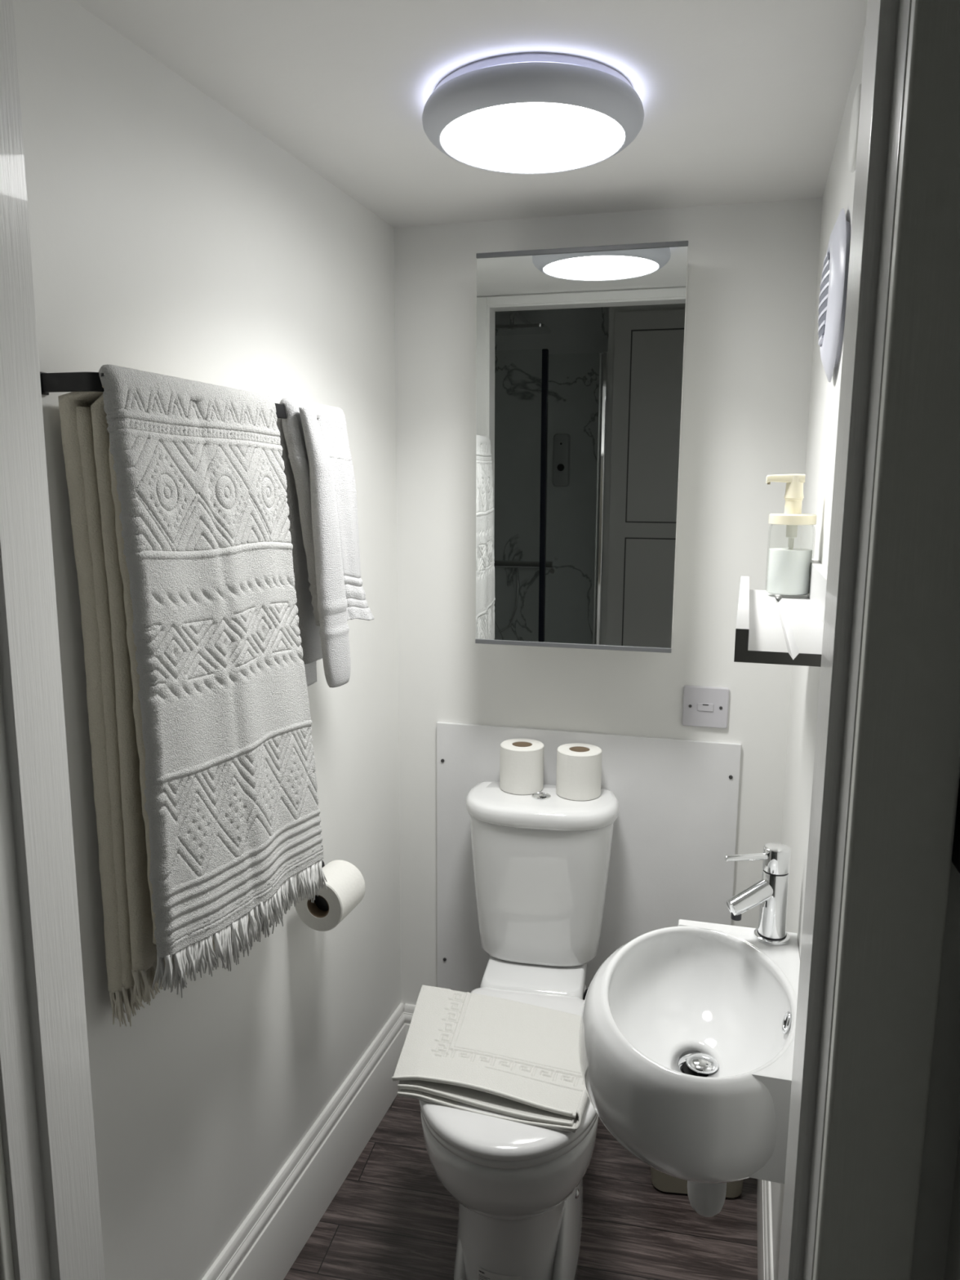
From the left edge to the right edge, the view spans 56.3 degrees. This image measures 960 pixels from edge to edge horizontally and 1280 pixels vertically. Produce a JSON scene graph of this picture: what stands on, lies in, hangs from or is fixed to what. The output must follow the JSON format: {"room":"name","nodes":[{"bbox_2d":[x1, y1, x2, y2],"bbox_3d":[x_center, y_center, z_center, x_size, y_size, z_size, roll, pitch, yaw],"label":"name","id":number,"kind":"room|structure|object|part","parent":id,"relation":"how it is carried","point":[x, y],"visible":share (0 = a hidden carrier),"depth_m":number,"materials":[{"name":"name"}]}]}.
{"room":"bathroom","nodes":[
{"label":"bathroom","id":0,"kind":"room"},
{"bbox_2d":[13,0,400,1279],"bbox_3d":[-0.427,0.197,1.540,0.100,2.020,1.237,3,10,17],"label":"wall","id":1,"kind":"structure","parent":0,"point":[171,236],"depth_m":1.39,"materials":[{"name":"white paint"}]},
{"bbox_2d":[40,371,286,418],"bbox_3d":[-0.372,-0.340,1.310,0.084,0.025,0.631,3,10,17],"label":"towel rail","id":2,"kind":"object","parent":1,"relation":"attached to","point":[61,381],"visible":0.33,"depth_m":1.02,"materials":[{"name":"black metal"}]},
{"bbox_3d":[-0.503,-0.295,1.031,0.005,0.025,0.014,3,10,14],"label":"wall plate","id":3,"kind":"part","parent":2,"relation":"part of","materials":[{"name":"black metal"}]},
{"bbox_2d":[57,364,327,1026],"bbox_3d":[-0.372,0.084,1.296,0.128,0.876,0.450,3,10,17],"label":"bath towel","id":4,"kind":"object","parent":2,"relation":"hanging from","point":[206,797],"visible":1,"depth_m":1.16,"materials":[{"name":"white fabric"}]},
{"bbox_2d":[275,397,374,687],"bbox_3d":[-0.272,-0.152,1.542,0.116,0.494,0.248,3,10,14],"label":"hand towel","id":5,"kind":"object","parent":2,"relation":"hanging from","point":[321,491],"visible":0.85,"depth_m":1.48,"materials":[{"name":"white fabric"}]},
{"bbox_2d":[201,1002,405,1279],"bbox_3d":[-0.358,1.090,1.728,0.020,0.197,1.120,3,10,17],"label":"baseboard","id":6,"kind":"structure","parent":1,"relation":"attached to","point":[266,1245],"depth_m":1.79,"materials":[{"name":"white paint"}]},
{"bbox_2d":[314,860,328,911],"bbox_3d":[-0.291,0.464,1.711,0.083,0.050,0.121,3,10,14],"label":"toilet roll holder","id":7,"kind":"object","parent":1,"relation":"attached to","point":[320,902],"visible":0.06,"depth_m":1.65,"materials":[{"name":"black metal"}]},
{"bbox_2d":[294,859,365,931],"bbox_3d":[-0.279,0.476,1.677,0.098,0.098,0.101,3,10,17],"label":"toilet roll","id":8,"kind":"object","parent":7,"relation":"hanging from","point":[345,884],"visible":0.79,"depth_m":1.64,"materials":[{"name":"white paper"}]},
{"bbox_2d":[73,0,867,227],"bbox_3d":[0.088,-0.817,1.318,1.350,0.060,1.380,3,10,14],"label":"ceiling","id":9,"kind":"structure","parent":0,"point":[744,101],"depth_m":1.24,"materials":[{"name":"white paint"}]},
{"bbox_2d":[422,53,644,173],"bbox_3d":[0.076,-0.754,1.308,0.321,0.062,0.321,3,10,14],"label":"ceiling light","id":10,"kind":"object","parent":9,"relation":"attached to","point":[521,113],"visible":1,"depth_m":1.23,"materials":[{"name":"white plastic"}]},
{"bbox_2d":[440,102,624,172],"bbox_3d":[0.076,-0.728,1.312,0.269,0.009,0.269,3,10,14],"label":"diffuser","id":11,"kind":"object","parent":10,"relation":"attached to","point":[493,136],"depth_m":1.28,"materials":[{"name":"white plastic"}]},
{"bbox_2d":[283,1094,757,1279],"bbox_3d":[-0.680,1.394,0.642,2.300,0.050,3.750,3,10,14],"label":"floor","id":12,"kind":"structure","parent":0,"point":[391,1217],"depth_m":1.81,"materials":[{"name":"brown wood"}]},
{"bbox_2d":[418,781,619,1279],"bbox_3d":[0.083,0.777,1.759,0.335,0.811,0.699,2,10,10],"label":"toilet","id":13,"kind":"object","parent":12,"relation":"on","point":[541,860],"visible":0.77,"depth_m":1.86,"materials":[{"name":"white ceramic"}]},
{"bbox_2d":[479,1270,489,1279],"bbox_3d":[0.029,1.133,1.581,0.066,0.033,0.005,3,10,15],"label":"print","id":14,"kind":"object","parent":13,"relation":"attached to","point":[483,1274],"depth_m":1.58,"materials":[{"name":"grey"}]},
{"bbox_2d":[391,984,588,1133],"bbox_3d":[0.030,0.750,1.641,0.388,0.040,0.322,3,10,14],"label":"folded towel","id":15,"kind":"object","parent":13,"relation":"on","point":[511,1058],"visible":0.94,"depth_m":1.60,"materials":[{"name":"white fabric"}]},
{"bbox_3d":[0.062,0.774,1.644,0.325,0.026,0.469,2,10,10],"label":"seat lid","id":16,"kind":"part","parent":13,"relation":"part of","materials":[{"name":"white plastic"}]},
{"bbox_3d":[0.061,0.797,1.642,0.320,0.017,0.450,2,10,10],"label":"seat","id":17,"kind":"part","parent":13,"relation":"part of","materials":[{"name":"white plastic"}]},
{"bbox_2d":[499,738,544,795],"bbox_3d":[0.093,0.280,1.996,0.098,0.101,0.098,-1,10,-8],"label":"toilet roll","id":18,"kind":"object","parent":13,"relation":"on","point":[522,760],"visible":1,"depth_m":1.96,"materials":[{"name":"white paper"}]},
{"bbox_3d":[0.132,0.361,1.947,0.335,0.041,0.179,2,10,10],"label":"cistern lid","id":19,"kind":"part","parent":13,"relation":"part of","materials":[{"name":"white ceramic"}]},
{"bbox_2d":[555,742,601,800],"bbox_3d":[0.216,0.287,1.960,0.098,0.101,0.098,-3,10,-21],"label":"toilet roll","id":20,"kind":"object","parent":13,"relation":"on","point":[579,765],"visible":1,"depth_m":1.92,"materials":[{"name":"white paper"}]},
{"bbox_2d":[650,1167,743,1197],"bbox_3d":[0.466,1.048,1.935,0.208,0.219,0.160,1,10,6],"label":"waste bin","id":21,"kind":"object","parent":12,"relation":"on","point":[664,1182],"visible":0.12,"depth_m":1.88,"materials":[{"name":"beige plastic"}]},
{"bbox_2d":[394,197,822,1005],"bbox_3d":[0.228,0.116,2.053,1.350,2.020,0.100,3,10,14],"label":"wall","id":22,"kind":"structure","parent":0,"point":[753,267],"depth_m":1.93,"materials":[{"name":"white paint"}]},
{"bbox_2d":[404,1003,415,1037],"bbox_3d":[0.223,1.025,2.141,0.851,0.197,0.020,3,10,14],"label":"baseboard","id":23,"kind":"structure","parent":22,"relation":"attached to","point":[409,1009],"depth_m":2.23,"materials":[{"name":"white paint"}]},
{"bbox_2d":[475,240,688,653],"bbox_3d":[0.206,-0.379,1.849,0.406,0.778,0.145,3,10,14],"label":"mirror","id":24,"kind":"object","parent":22,"relation":"attached to","point":[580,351],"visible":1,"depth_m":1.78,"materials":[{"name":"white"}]},
{"bbox_3d":[0.188,0.011,1.851,0.406,0.009,0.009,3,10,14],"label":"edge rail","id":25,"kind":"part","parent":24,"relation":"part of","materials":[{"name":"grey metal"}]},
{"bbox_3d":[0.190,-0.746,1.716,0.406,0.009,0.009,3,10,14],"label":"edge rail","id":26,"kind":"part","parent":24,"relation":"part of","materials":[{"name":"grey metal"}]},
{"bbox_2d":[436,721,741,992],"bbox_3d":[0.228,0.566,2.068,0.682,0.726,0.012,3,10,14],"label":"panel","id":27,"kind":"object","parent":22,"relation":"attached to","point":[674,829],"visible":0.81,"depth_m":2.02,"materials":[{"name":"grey plastic"}]},
{"bbox_2d":[682,685,728,728],"bbox_3d":[0.485,0.144,1.932,0.095,0.088,0.011,3,10,14],"label":"fused spur","id":28,"kind":"object","parent":22,"relation":"attached to","point":[703,706],"visible":1,"depth_m":1.93,"materials":[{"name":"grey plastic"}]},
{"bbox_2d":[770,27,865,1279],"bbox_3d":[0.527,0.243,1.300,0.120,2.020,1.233,3,10,15],"label":"wall","id":29,"kind":"structure","parent":0,"point":[838,193],"depth_m":1.44,"materials":[{"name":"white paint"}]},
{"bbox_2d":[578,919,799,1217],"bbox_3d":[0.292,0.633,1.230,0.314,0.331,0.407,3,10,14],"label":"basin","id":30,"kind":"object","parent":29,"relation":"attached to","point":[686,1035],"visible":0.86,"depth_m":1.21,"materials":[{"name":"white ceramic"}]},
{"bbox_2d":[724,842,791,946],"bbox_3d":[0.410,0.376,1.335,0.110,0.144,0.052,0,9,-4],"label":"tap","id":31,"kind":"object","parent":30,"relation":"on","point":[771,891],"visible":1,"depth_m":1.32,"materials":[{"name":"silver metal"}]},
{"bbox_3d":[0.391,0.319,1.315,0.070,0.012,0.010,-2,10,-15],"label":"lever","id":32,"kind":"part","parent":31,"relation":"part of","materials":[{"name":"silver metal"}]},
{"bbox_3d":[0.404,0.379,1.328,0.077,0.054,0.030,-2,10,-16],"label":"spout","id":33,"kind":"part","parent":31,"relation":"part of","materials":[{"name":"silver metal"}]},
{"bbox_2d":[756,1178,773,1279],"bbox_3d":[0.482,1.131,1.513,0.012,0.197,1.126,3,10,16],"label":"baseboard","id":34,"kind":"structure","parent":29,"relation":"attached to","point":[764,1222],"depth_m":1.62,"materials":[{"name":"white paint"}]},
{"bbox_2d":[733,558,827,666],"bbox_3d":[0.386,-0.052,1.138,0.111,0.064,0.580,3,10,16],"label":"shelf","id":35,"kind":"object","parent":29,"relation":"attached to","point":[771,628],"visible":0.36,"depth_m":1.03,"materials":[{"name":"white"}]},
{"bbox_2d":[764,474,816,597],"bbox_3d":[0.460,-0.154,1.325,0.066,0.178,0.066,-6,11,-34],"label":"soap dispenser","id":36,"kind":"object","parent":35,"relation":"on","point":[788,573],"visible":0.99,"depth_m":1.31,"materials":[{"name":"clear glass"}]},
{"bbox_2d":[817,208,850,382],"bbox_3d":[0.477,-0.466,1.223,0.028,0.224,0.224,3,10,16],"label":"fan","id":37,"kind":"object","parent":29,"relation":"attached to","point":[833,284],"visible":1,"depth_m":1.16,"materials":[{"name":"white plastic"}]},
{"bbox_2d":[848,84,861,172],"bbox_3d":[0.446,-0.605,1.063,0.012,0.092,0.092,3,10,16],"label":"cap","id":38,"kind":"object","parent":29,"relation":"attached to","point":[853,138],"visible":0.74,"depth_m":1.04,"materials":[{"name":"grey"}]},
{"bbox_2d":[910,862,959,1279],"bbox_3d":[-0.569,0.098,0.910,1.962,2.420,0.006,3,10,14],"label":"wall","id":39,"kind":"structure","parent":0,"point":[942,1130],"depth_m":0.71,"materials":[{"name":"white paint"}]},
{"bbox_2d":[0,1117,14,1279],"bbox_3d":[-0.550,0.268,0.921,0.079,2.082,0.018,3,10,14],"label":"trim","id":40,"kind":"structure","parent":39,"relation":"attached to","point":[6,1264],"depth_m":0.97,"materials":[{"name":"white paint"}]},
{"bbox_2d":[813,0,959,1279],"bbox_3d":[0.315,0.309,0.703,0.072,2.082,0.018,3,10,14],"label":"trim","id":41,"kind":"structure","parent":39,"relation":"attached to","point":[905,777],"depth_m":0.66,"materials":[{"name":"white paint"}]},
{"bbox_2d":[951,778,959,873],"bbox_3d":[0.363,0.127,0.654,0.024,0.090,0.028,3,10,14],"label":"black latch","id":42,"kind":"object","parent":39,"relation":"attached to","point":[956,847],"visible":1,"depth_m":0.66,"materials":[{"name":"black metal"}]},
{"bbox_2d":[944,1133,959,1279],"bbox_3d":[0.256,0.250,0.032,0.080,2.420,1.510,3,10,14],"label":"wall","id":43,"kind":"structure","parent":0,"point":[952,1267],"depth_m":0.71,"materials":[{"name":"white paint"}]},
{"bbox_3d":[-0.113,0.308,0.886,1.094,2.020,0.109,3,10,14],"label":"wall","id":44,"kind":"structure","parent":0,"visible":0},
{"bbox_2d":[0,0,105,1279],"bbox_3d":[-0.489,0.301,0.980,0.024,1.998,0.118,3,10,14],"label":"trim","id":45,"kind":"structure","parent":44,"relation":"attached to","point":[46,1110],"depth_m":0.96,"materials":[{"name":"white wood"}]},
{"bbox_2d":[777,0,911,1279],"bbox_3d":[0.295,0.339,0.782,0.024,1.998,0.118,3,10,14],"label":"trim","id":46,"kind":"structure","parent":44,"relation":"attached to","point":[887,25],"depth_m":0.71,"materials":[{"name":"white wood"}]}
]}

